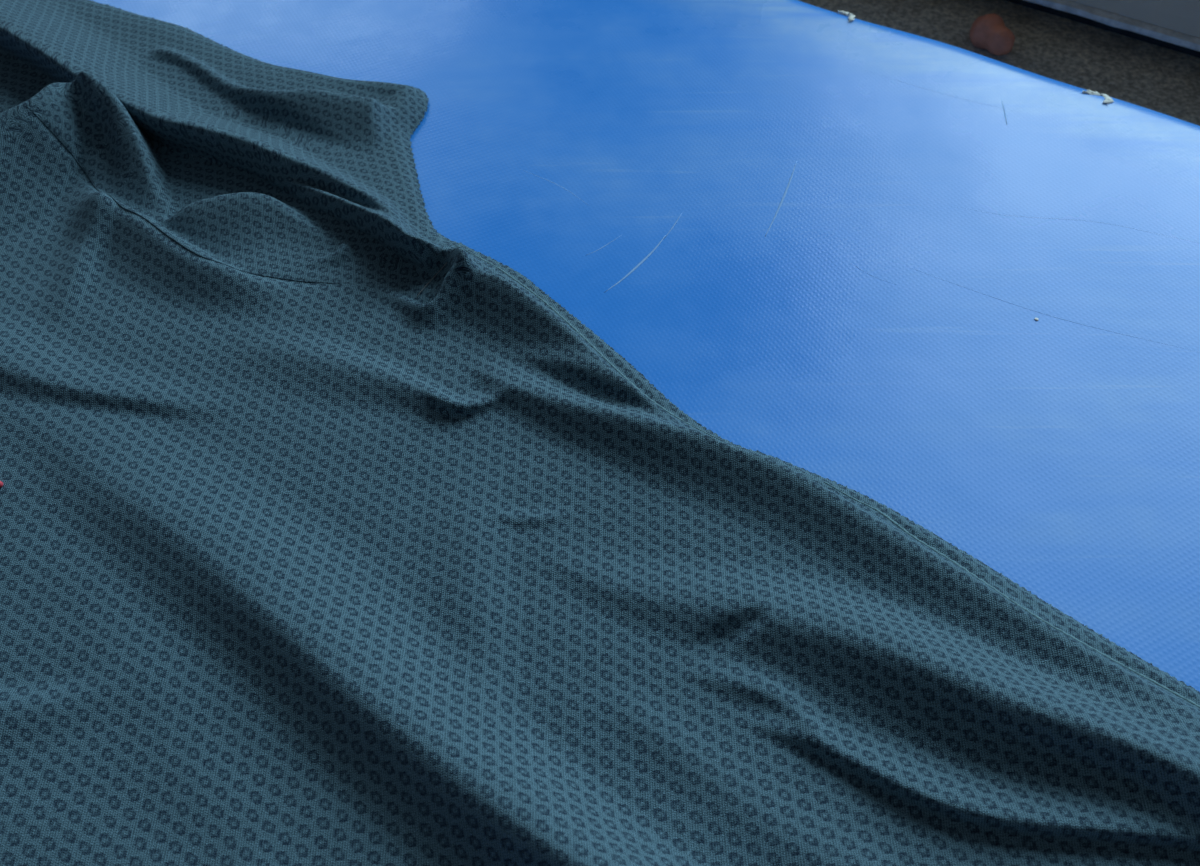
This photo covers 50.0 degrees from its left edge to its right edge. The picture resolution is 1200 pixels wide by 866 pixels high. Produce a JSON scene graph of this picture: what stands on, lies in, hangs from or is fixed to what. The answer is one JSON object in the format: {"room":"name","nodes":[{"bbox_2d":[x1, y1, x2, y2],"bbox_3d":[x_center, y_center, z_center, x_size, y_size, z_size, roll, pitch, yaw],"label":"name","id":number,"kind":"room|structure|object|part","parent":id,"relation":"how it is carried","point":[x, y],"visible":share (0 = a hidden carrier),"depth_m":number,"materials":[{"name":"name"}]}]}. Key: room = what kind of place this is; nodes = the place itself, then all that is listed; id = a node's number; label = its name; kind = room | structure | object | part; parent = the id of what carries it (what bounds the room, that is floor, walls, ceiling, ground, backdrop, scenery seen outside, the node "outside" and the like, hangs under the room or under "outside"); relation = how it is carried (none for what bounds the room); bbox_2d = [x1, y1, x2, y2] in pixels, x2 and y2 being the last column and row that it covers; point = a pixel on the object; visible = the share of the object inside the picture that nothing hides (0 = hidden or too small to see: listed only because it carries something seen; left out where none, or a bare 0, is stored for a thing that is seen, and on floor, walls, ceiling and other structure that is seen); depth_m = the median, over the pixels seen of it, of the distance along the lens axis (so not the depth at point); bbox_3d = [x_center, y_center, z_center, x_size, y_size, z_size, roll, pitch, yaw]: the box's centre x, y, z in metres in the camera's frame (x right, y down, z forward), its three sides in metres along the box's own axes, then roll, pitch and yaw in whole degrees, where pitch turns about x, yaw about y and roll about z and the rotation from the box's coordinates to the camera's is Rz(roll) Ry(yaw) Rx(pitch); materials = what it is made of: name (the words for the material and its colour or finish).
{"room":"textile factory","nodes":[
{"label":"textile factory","id":0,"kind":"room"},
{"bbox_2d":[798,0,1199,125],"bbox_3d":[0.300,-0.308,0.722,3.800,0.020,3.400,0,50,0],"label":"floor","id":1,"kind":"structure","parent":0,"point":[1163,80],"depth_m":0.60,"materials":[{"name":"brown carpet"}]},
{"bbox_2d":[91,0,1199,691],"bbox_3d":[-0.391,0.056,0.380,2.000,0.035,1.052,25,54,20],"label":"exercise mat","id":2,"kind":"object","parent":1,"relation":"on","point":[835,243],"visible":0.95,"depth_m":0.47,"materials":[{"name":"blue plastic"}]},
{"bbox_2d":[0,0,1199,865],"bbox_3d":[-0.128,-0.023,0.405,0.301,0.029,0.666,-34,58,-25],"label":"shirt","id":3,"kind":"object","parent":2,"relation":"on","point":[308,557],"visible":1,"depth_m":0.36,"materials":[{"name":"teal fabric"}]},
{"bbox_2d":[417,263,446,295],"bbox_3d":[-0.058,-0.053,0.437,0.002,0.006,0.014,36,59,26],"label":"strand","id":4,"kind":"object","parent":3,"relation":"on","point":[446,263],"visible":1,"depth_m":0.44,"materials":[{"name":"teal fabric"}]},
{"bbox_3d":[0.002,-0.028,0.425,0.013,0.003,0.145,-37,59,-27],"label":"panel","id":5,"kind":"part","parent":3,"relation":"part of","materials":[{"name":"teal fabric"}]},
{"bbox_3d":[0.119,0.046,0.360,0.166,0.008,0.013,32,57,24],"label":"panel","id":6,"kind":"part","parent":3,"relation":"part of","materials":[{"name":"teal fabric"}]},
{"bbox_2d":[970,13,1014,55],"bbox_3d":[0.181,-0.184,0.595,0.019,0.015,0.022,0,50,0],"label":"pebble","id":7,"kind":"object","parent":1,"relation":"on","point":[989,32],"visible":1,"depth_m":0.59,"materials":[{"name":"stone"}]},
{"bbox_2d":[1070,0,1199,37],"bbox_3d":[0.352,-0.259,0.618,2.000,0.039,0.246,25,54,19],"label":"wall","id":8,"kind":"structure","parent":0,"point":[1182,16],"depth_m":0.58,"materials":[{"name":"grey paint"}]},
{"bbox_2d":[1005,0,1199,57],"bbox_3d":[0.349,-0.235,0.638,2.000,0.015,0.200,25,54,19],"label":"baseboard","id":9,"kind":"structure","parent":8,"relation":"attached to","point":[1070,16],"depth_m":0.61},
{"bbox_2d":[1025,0,1199,51],"bbox_3d":[0.300,-0.178,0.578,2.000,0.004,0.052,25,54,19],"label":"trim","id":10,"kind":"structure","parent":8,"relation":"attached to","point":[1102,16],"depth_m":0.58,"materials":[{"name":"grey"}]}
]}

